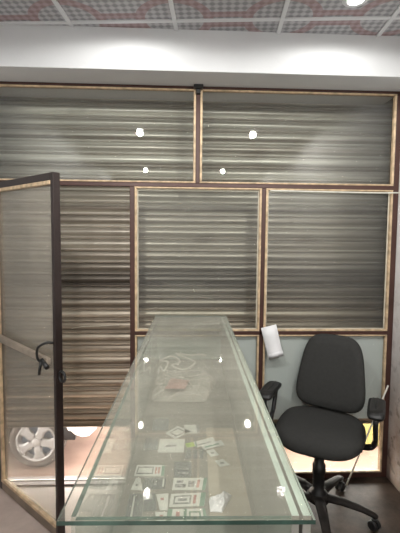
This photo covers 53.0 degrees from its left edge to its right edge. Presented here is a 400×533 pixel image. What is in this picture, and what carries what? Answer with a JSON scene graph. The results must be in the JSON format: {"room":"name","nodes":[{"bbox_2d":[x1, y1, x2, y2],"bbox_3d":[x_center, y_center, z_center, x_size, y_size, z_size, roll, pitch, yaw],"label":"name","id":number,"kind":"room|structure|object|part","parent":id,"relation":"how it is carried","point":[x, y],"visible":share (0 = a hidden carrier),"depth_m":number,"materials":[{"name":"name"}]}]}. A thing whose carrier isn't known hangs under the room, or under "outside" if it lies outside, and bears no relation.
{"room":"small shop","nodes":[
{"label":"small shop","id":0,"kind":"room"},
{"bbox_2d":[7,426,377,476],"bbox_3d":[-0.458,1.369,10.293,28.000,0.120,15.638,0,4,-3],"label":"ground","id":1,"kind":"structure","parent":0,"point":[114,460],"depth_m":3.69,"materials":[{"name":"beige tile"}]},
{"bbox_2d":[7,427,96,466],"bbox_3d":[-2.668,0.999,4.139,3.582,1.440,1.472,0,4,-3],"label":"car","id":2,"kind":"object","parent":1,"relation":"on","point":[35,446],"visible":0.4,"depth_m":3.51,"materials":[{"name":"white paint"}]},
{"bbox_2d":[280,424,378,446],"bbox_3d":[1.725,1.575,4.059,2.980,0.380,0.240,0,4,-3],"label":"kerb","id":3,"kind":"object","parent":1,"relation":"on","point":[369,439],"visible":0.02,"depth_m":3.94,"materials":[{"name":"yellow paint"}]},
{"bbox_2d":[0,0,399,35],"bbox_3d":[-0.273,-0.969,-1.444,8.000,0.020,9.200,1,4,2],"label":"ceiling","id":4,"kind":"structure","parent":0,"point":[10,10],"depth_m":1.88,"materials":[{"name":"tile"}]},
{"bbox_2d":[0,0,399,36],"bbox_3d":[-0.255,-0.983,-1.044,6.000,0.008,8.000,1,4,2],"label":"grid","id":5,"kind":"object","parent":4,"relation":"attached to","point":[393,16],"visible":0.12,"depth_m":1.93,"materials":[{"name":"white paint"}]},
{"bbox_2d":[342,0,367,7],"bbox_3d":[0.681,-1.165,1.754,0.112,0.008,0.112,0,4,-3],"label":"recessed light","id":6,"kind":"object","parent":4,"relation":"in","point":[347,3],"visible":1,"depth_m":1.77,"materials":[{"name":"white"}]},
{"bbox_2d":[348,0,362,4],"bbox_3d":[0.681,-1.165,1.754,0.064,0.008,0.064,0,4,-3],"label":"diffuser","id":7,"kind":"object","parent":6,"relation":"attached to","point":[350,2],"depth_m":1.76,"materials":[{"name":"white plastic"}]},
{"bbox_2d":[0,477,399,532],"bbox_3d":[0.054,1.536,-0.306,3.300,0.120,5.570,0,4,-3],"label":"floor","id":8,"kind":"structure","parent":0,"point":[379,495],"depth_m":2.17,"materials":[{"name":"beige tile"}]},
{"bbox_2d":[8,475,124,485],"bbox_3d":[-0.801,1.275,2.387,0.773,0.008,0.085,0,4,-3],"label":"threshold","id":9,"kind":"object","parent":8,"relation":"on","point":[107,481],"visible":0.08,"depth_m":2.38,"materials":[{"name":"silver aluminium"}]},
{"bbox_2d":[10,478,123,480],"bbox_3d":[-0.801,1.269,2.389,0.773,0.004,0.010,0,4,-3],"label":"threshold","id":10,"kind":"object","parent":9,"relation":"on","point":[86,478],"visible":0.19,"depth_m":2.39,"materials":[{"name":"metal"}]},
{"bbox_2d":[130,186,134,436],"bbox_3d":[-0.394,0.413,2.356,0.028,1.740,0.050,0,4,-3],"label":"frame","id":11,"kind":"object","parent":8,"relation":"on","point":[132,193],"visible":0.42,"depth_m":2.31,"materials":[{"name":"brown wood"}]},
{"bbox_2d":[56,315,315,532],"bbox_3d":[-0.040,0.841,1.477,0.400,1.015,1.650,0,4,-1],"label":"countertop","id":12,"kind":"structure","parent":8,"relation":"on","point":[277,503],"depth_m":1.14,"materials":[{"name":"clear glass"}]},
{"bbox_3d":[-0.217,0.461,1.452,0.008,0.243,1.620,0,4,-1],"label":"pane","id":13,"kind":"part","parent":12,"relation":"part of","materials":[{"name":"clear glass"}]},
{"bbox_2d":[124,495,143,520],"bbox_3d":[-0.165,0.612,1.017,0.041,0.003,0.111,0,4,-3],"label":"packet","id":14,"kind":"object","parent":12,"relation":"on","point":[129,495],"visible":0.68,"depth_m":1.02,"materials":[{"name":"white paper"}]},
{"bbox_2d":[131,478,142,490],"bbox_3d":[-0.173,0.606,1.116,0.033,0.001,0.056,0,4,-3],"label":"paper tag","id":15,"kind":"object","parent":12,"relation":"on","point":[137,485],"visible":1,"depth_m":1.11,"materials":[{"name":"white paper"}]},
{"bbox_2d":[134,465,164,476],"bbox_3d":[-0.148,0.601,1.181,0.087,0.002,0.059,0,4,-3],"label":"printed card","id":16,"kind":"object","parent":12,"relation":"on","point":[141,470],"visible":1,"depth_m":1.18,"materials":[{"name":"white paper"}]},
{"bbox_2d":[142,479,165,486],"bbox_3d":[-0.128,0.605,1.120,0.064,0.003,0.050,0,4,-3],"label":"packet","id":17,"kind":"object","parent":12,"relation":"on","point":[155,482],"visible":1,"depth_m":1.12,"materials":[{"name":"white paper"}]},
{"bbox_2d":[155,512,166,520],"bbox_3d":[-0.096,0.616,0.986,0.031,0.001,0.038,0,4,-3],"label":"paper tag","id":18,"kind":"object","parent":12,"relation":"on","point":[156,513],"visible":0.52,"depth_m":0.99,"materials":[{"name":"white paper"}]},
{"bbox_2d":[156,493,167,510],"bbox_3d":[-0.100,0.612,1.043,0.033,0.001,0.067,0,4,-3],"label":"paper tag","id":19,"kind":"object","parent":12,"relation":"on","point":[162,499],"visible":1,"depth_m":1.04,"materials":[{"name":"white paper"}]},
{"bbox_2d":[158,439,184,452],"bbox_3d":[-0.093,0.592,1.324,0.087,0.002,0.088,0,4,-3],"label":"envelope","id":20,"kind":"object","parent":12,"relation":"on","point":[165,445],"visible":1,"depth_m":1.32,"materials":[{"name":"white paper"}]},
{"bbox_2d":[166,426,189,438],"bbox_3d":[-0.081,0.586,1.417,0.064,0.002,0.076,4,6,44],"label":"paper card","id":21,"kind":"object","parent":12,"relation":"on","point":[176,432],"visible":1,"depth_m":1.41,"materials":[{"name":"white paper"}]},
{"bbox_2d":[152,370,214,401],"bbox_3d":[-0.069,0.538,1.872,0.288,0.033,0.412,0,4,-3],"label":"plastic bag","id":22,"kind":"object","parent":12,"relation":"on","point":[200,384],"visible":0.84,"depth_m":1.81,"materials":[{"name":"plastic"}]},
{"bbox_2d":[164,378,188,388],"bbox_3d":[-0.102,0.522,1.795,0.092,0.009,0.137,1,4,10],"label":"paper","id":23,"kind":"object","parent":22,"relation":"on","point":[173,383],"visible":1,"depth_m":1.78,"materials":[{"name":"paper"}]},
{"bbox_2d":[157,353,205,373],"bbox_3d":[-0.087,0.499,2.088,0.255,0.018,0.304,0,4,-3],"label":"string","id":24,"kind":"object","parent":22,"relation":"on","point":[177,354],"visible":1,"depth_m":2.10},
{"bbox_2d":[178,468,188,473],"bbox_3d":[-0.049,0.601,1.189,0.056,0.003,0.079,0,4,-3],"label":"packet","id":25,"kind":"object","parent":12,"relation":"on","point":[178,468],"visible":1,"depth_m":1.18,"materials":[{"name":"white paper"}]},
{"bbox_3d":[-0.026,0.520,0.644,0.341,0.243,0.008,0,4,-1],"label":"pane","id":26,"kind":"part","parent":12,"relation":"part of","materials":[{"name":"clear glass"}]},
{"bbox_2d":[166,508,207,520],"bbox_3d":[-0.033,0.616,0.990,0.103,0.002,0.051,0,4,-3],"label":"printed card","id":27,"kind":"object","parent":12,"relation":"on","point":[197,511],"visible":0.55,"depth_m":1.00,"materials":[{"name":"white paper"}]},
{"bbox_2d":[169,492,205,507],"bbox_3d":[-0.032,0.612,1.051,0.098,0.002,0.056,0,4,-3],"label":"printed card","id":28,"kind":"object","parent":12,"relation":"on","point":[182,499],"visible":1,"depth_m":1.05,"materials":[{"name":"white paper"}]},
{"bbox_2d":[172,478,206,490],"bbox_3d":[-0.028,0.607,1.118,0.099,0.002,0.058,0,4,-3],"label":"printed card","id":29,"kind":"object","parent":12,"relation":"on","point":[179,484],"visible":1,"depth_m":1.11,"materials":[{"name":"white paper"}]},
{"bbox_2d":[185,442,195,447],"bbox_3d":[-0.016,0.592,1.339,0.069,0.001,0.030,-1,4,-22],"label":"ticket","id":30,"kind":"object","parent":12,"relation":"on","point":[191,444],"visible":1,"depth_m":1.33,"materials":[{"name":"green paper"}]},
{"bbox_2d":[184,425,199,433],"bbox_3d":[-0.029,0.584,1.441,0.056,0.002,0.066,0,4,-3],"label":"paper card","id":31,"kind":"object","parent":12,"relation":"on","point":[194,429],"visible":1,"depth_m":1.44,"materials":[{"name":"white paper"}]},
{"bbox_2d":[206,428,252,520],"bbox_3d":[0.076,0.602,1.210,0.105,0.001,0.486,0,4,0],"label":"sheet","id":32,"kind":"object","parent":12,"relation":"on","point":[229,479],"visible":0.64,"depth_m":1.16,"materials":[{"name":"beige paper"}]},
{"bbox_2d":[195,437,214,446],"bbox_3d":[0.016,0.589,1.345,0.082,0.001,0.040,-1,4,-25],"label":"ticket","id":33,"kind":"object","parent":32,"relation":"on","point":[199,443],"visible":1,"depth_m":1.35,"materials":[{"name":"white paper"}]},
{"bbox_2d":[201,440,223,449],"bbox_3d":[0.042,0.589,1.323,0.079,0.001,0.031,-1,4,-26],"label":"ticket","id":34,"kind":"object","parent":32,"relation":"on","point":[217,443],"visible":1,"depth_m":1.32,"materials":[{"name":"white paper"}]},
{"bbox_2d":[206,449,218,456],"bbox_3d":[0.039,0.595,1.280,0.028,0.001,0.039,-1,4,-25],"label":"paper slip","id":35,"kind":"object","parent":32,"relation":"on","point":[212,452],"visible":1,"depth_m":1.28,"materials":[{"name":"white paper"}]},
{"bbox_2d":[209,491,230,512],"bbox_3d":[0.047,0.604,1.040,0.048,0.018,0.088,2,4,23],"label":"crumpled paper","id":36,"kind":"object","parent":32,"relation":"on","point":[217,503],"visible":1,"depth_m":1.03,"materials":[{"name":"white paper"}]},
{"bbox_2d":[215,459,229,466],"bbox_3d":[0.068,0.599,1.224,0.032,0.001,0.038,-1,4,-24],"label":"paper slip","id":37,"kind":"object","parent":32,"relation":"on","point":[221,462],"visible":1,"depth_m":1.22,"materials":[{"name":"white paper"}]},
{"bbox_3d":[0.137,0.464,1.459,0.012,0.243,1.620,0,4,-1],"label":"sliding door","id":38,"kind":"part","parent":12,"relation":"part of","materials":[{"name":"clear glass"}]},
{"bbox_3d":[0.155,0.464,1.460,0.013,0.243,1.620,0,4,-1],"label":"sliding door","id":39,"kind":"part","parent":12,"relation":"part of","materials":[{"name":"clear glass"}]},
{"bbox_2d":[258,188,265,399],"bbox_3d":[0.360,0.417,2.389,0.024,1.740,0.050,0,4,-3],"label":"frame","id":40,"kind":"object","parent":8,"relation":"on","point":[263,189],"visible":0.42,"depth_m":2.34,"materials":[{"name":"brown wood"}]},
{"bbox_2d":[259,334,385,532],"bbox_3d":[0.630,0.857,2.099,0.612,0.907,0.584,2,4,25],"label":"office chair","id":41,"kind":"object","parent":8,"relation":"on","point":[331,374],"visible":0.81,"depth_m":2.13,"materials":[{"name":"black fabric"}]},
{"bbox_3d":[0.415,0.781,2.181,0.094,0.264,0.266,2,4,25],"label":"armrest","id":42,"kind":"part","parent":41,"relation":"part of","materials":[{"name":"black plastic"}]},
{"bbox_3d":[0.549,1.211,2.266,0.060,0.055,0.263,-2,5,-28],"label":"leg","id":43,"kind":"part","parent":41,"relation":"part of","materials":[{"name":"black plastic"}]},
{"bbox_3d":[0.467,1.222,2.096,0.263,0.055,0.060,0,4,-10],"label":"leg","id":44,"kind":"part","parent":41,"relation":"part of","materials":[{"name":"black plastic"}]},
{"bbox_3d":[0.629,0.856,2.099,0.444,0.094,0.432,2,4,25],"label":"seat","id":45,"kind":"part","parent":41,"relation":"part of","materials":[{"name":"black fabric"}]},
{"bbox_3d":[0.605,1.232,1.966,0.060,0.055,0.263,1,4,7],"label":"leg","id":46,"kind":"part","parent":41,"relation":"part of","materials":[{"name":"black plastic"}]},
{"bbox_3d":[0.743,0.593,2.264,0.378,0.400,0.152,3,5,31],"label":"backrest","id":47,"kind":"part","parent":41,"relation":"part of","materials":[{"name":"black fabric"}]},
{"bbox_3d":[0.737,1.214,2.242,0.060,0.055,0.263,4,6,43],"label":"leg","id":48,"kind":"part","parent":41,"relation":"part of","materials":[{"name":"black plastic"}]},
{"bbox_3d":[0.771,1.228,2.056,0.263,0.055,0.060,2,4,25],"label":"leg","id":49,"kind":"part","parent":41,"relation":"part of","materials":[{"name":"black plastic"}]},
{"bbox_3d":[0.832,0.799,1.983,0.094,0.264,0.266,2,4,25],"label":"armrest","id":50,"kind":"part","parent":41,"relation":"part of","materials":[{"name":"black plastic"}]},
{"bbox_2d":[291,468,380,477],"bbox_3d":[0.737,1.271,2.466,0.746,0.032,0.050,0,4,-3],"label":"frame","id":51,"kind":"object","parent":8,"relation":"on","point":[369,474],"visible":0.41,"depth_m":2.45,"materials":[{"name":"brown wood"}]},
{"bbox_2d":[346,385,388,485],"bbox_3d":[0.983,0.995,2.358,0.247,0.598,0.009,0,4,-7],"label":"rod","id":52,"kind":"object","parent":8,"relation":"on","point":[387,385],"visible":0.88,"depth_m":2.36,"materials":[{"name":"white metal"}]},
{"bbox_3d":[-0.024,1.267,2.432,0.728,0.032,0.050,0,4,-3],"label":"frame","id":53,"kind":"object","parent":8,"relation":"on","visible":0},
{"bbox_2d":[135,335,258,387],"bbox_3d":[-0.019,0.826,2.388,0.728,0.854,0.030,0,4,-3],"label":"window","id":54,"kind":"structure","parent":53,"relation":"attached to","point":[209,345],"depth_m":2.38,"materials":[{"name":"grey glass"}]},
{"bbox_3d":[-1.210,0.408,2.320,0.060,1.740,0.050,0,4,-3],"label":"frame","id":55,"kind":"object","parent":8,"relation":"on","visible":0},
{"bbox_2d":[0,172,65,532],"bbox_3d":[-0.902,0.427,2.040,0.701,1.738,0.090,4,5,40],"label":"door","id":56,"kind":"structure","parent":55,"relation":"attached to","point":[33,508],"depth_m":1.91,"materials":[{"name":"brown metal"}]},
{"bbox_3d":[-0.887,-0.424,2.008,0.573,0.035,0.036,4,5,40],"label":"rail","id":57,"kind":"part","parent":56,"relation":"part of","materials":[{"name":"brown wood"}]},
{"bbox_3d":[-0.902,1.267,2.127,0.573,0.050,0.036,4,5,40],"label":"rail","id":58,"kind":"part","parent":56,"relation":"part of","materials":[{"name":"brown wood"}]},
{"bbox_3d":[-0.726,0.427,1.869,0.088,0.168,0.043,3,5,29],"label":"handle","id":59,"kind":"part","parent":56,"relation":"part of","materials":[{"name":"black plastic"}]},
{"bbox_2d":[0,25,399,104],"bbox_3d":[-0.033,-1.266,2.324,2.393,0.500,0.588,0,4,-3],"label":"beam","id":60,"kind":"structure","parent":0,"point":[28,53],"depth_m":2.06,"materials":[{"name":"white paint"}]},
{"bbox_2d":[0,81,399,96],"bbox_3d":[-0.032,-1.012,2.271,2.393,0.030,0.050,0,4,-3],"label":"frame","id":61,"kind":"object","parent":60,"relation":"attached to","point":[1,82],"visible":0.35,"depth_m":2.25,"materials":[{"name":"brown wood"}]},
{"bbox_2d":[386,171,399,491],"bbox_3d":[1.456,0.037,-0.351,0.362,2.900,5.570,0,4,-3],"label":"wall","id":62,"kind":"structure","parent":0,"point":[393,452],"depth_m":2.36,"materials":[{"name":"beige paint"}]},
{"bbox_2d":[0,84,195,182],"bbox_3d":[-0.627,-0.739,2.250,1.206,0.521,0.029,0,4,-3],"label":"window","id":63,"kind":"structure","parent":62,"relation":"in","point":[1,85],"depth_m":2.25,"materials":[{"name":"beige wood"}]},
{"bbox_2d":[134,186,261,330],"bbox_3d":[-0.011,-0.037,2.326,0.728,0.832,0.029,0,4,-3],"label":"window","id":64,"kind":"structure","parent":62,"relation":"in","point":[137,188],"depth_m":2.32,"materials":[{"name":"beige wood"}]},
{"bbox_2d":[0,180,398,189],"bbox_3d":[-0.037,-0.465,2.309,2.393,0.024,0.051,0,4,-3],"label":"frame","id":65,"kind":"object","parent":62,"relation":"attached to","point":[62,183],"visible":0.75,"depth_m":2.29,"materials":[{"name":"brown wood"}]},
{"bbox_2d":[194,84,202,182],"bbox_3d":[-0.012,-0.744,2.273,0.052,0.537,0.085,0,4,-3],"label":"frame","id":66,"kind":"object","parent":65,"relation":"on","point":[198,87],"visible":0.88,"depth_m":2.26,"materials":[{"name":"brown wood"}]},
{"bbox_2d":[135,331,386,334],"bbox_3d":[0.369,0.390,2.388,1.498,0.022,0.050,0,4,-3],"label":"frame","id":67,"kind":"object","parent":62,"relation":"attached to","point":[136,332],"visible":0.72,"depth_m":2.37,"materials":[{"name":"brown wood"}]},
{"bbox_2d":[261,324,283,359],"bbox_3d":[0.422,0.439,2.334,0.130,0.201,0.040,0,4,-1],"label":"paper notice","id":68,"kind":"object","parent":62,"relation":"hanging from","point":[270,333],"visible":1,"depth_m":2.34,"materials":[{"name":"white paper"}]},
{"bbox_2d":[200,89,396,185],"bbox_3d":[0.564,-0.732,2.302,1.129,0.521,0.029,0,4,-3],"label":"window","id":69,"kind":"structure","parent":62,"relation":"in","point":[394,96],"depth_m":2.29,"materials":[{"name":"beige wood"}]},
{"bbox_2d":[262,335,386,473],"bbox_3d":[0.741,0.830,2.421,0.746,0.854,0.030,0,4,-3],"label":"window","id":70,"kind":"structure","parent":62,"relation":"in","point":[284,369],"depth_m":2.42,"materials":[{"name":"grey glass"}]},
{"bbox_2d":[263,188,392,330],"bbox_3d":[0.749,-0.033,2.360,0.746,0.832,0.029,0,4,-3],"label":"window","id":71,"kind":"structure","parent":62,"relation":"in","point":[390,196],"depth_m":2.36,"materials":[{"name":"beige wood"}]},
{"bbox_2d":[270,190,399,193],"bbox_3d":[0.786,-0.427,2.310,0.764,0.019,0.087,1,4,4],"label":"wire","id":72,"kind":"object","parent":62,"relation":"attached to","point":[270,190],"visible":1,"depth_m":2.31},
{"bbox_2d":[378,94,399,476],"bbox_3d":[1.136,0.150,2.404,0.034,2.285,0.050,0,4,-3],"label":"frame","id":73,"kind":"object","parent":62,"relation":"attached to","point":[397,140],"visible":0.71,"depth_m":2.38,"materials":[{"name":"brown wood"}]},
{"bbox_3d":[-0.051,-1.385,2.735,4.090,0.720,0.249,0,4,-3],"label":"lintel","id":74,"kind":"object","parent":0,"visible":0},
{"bbox_2d":[0,96,392,427],"bbox_3d":[-0.055,-0.149,2.651,2.890,2.360,0.250,0,4,-3],"label":"roller shutter","id":75,"kind":"object","parent":74,"relation":"attached to","point":[197,250],"visible":0.7,"depth_m":2.54,"materials":[{"name":"metal"}]}
]}

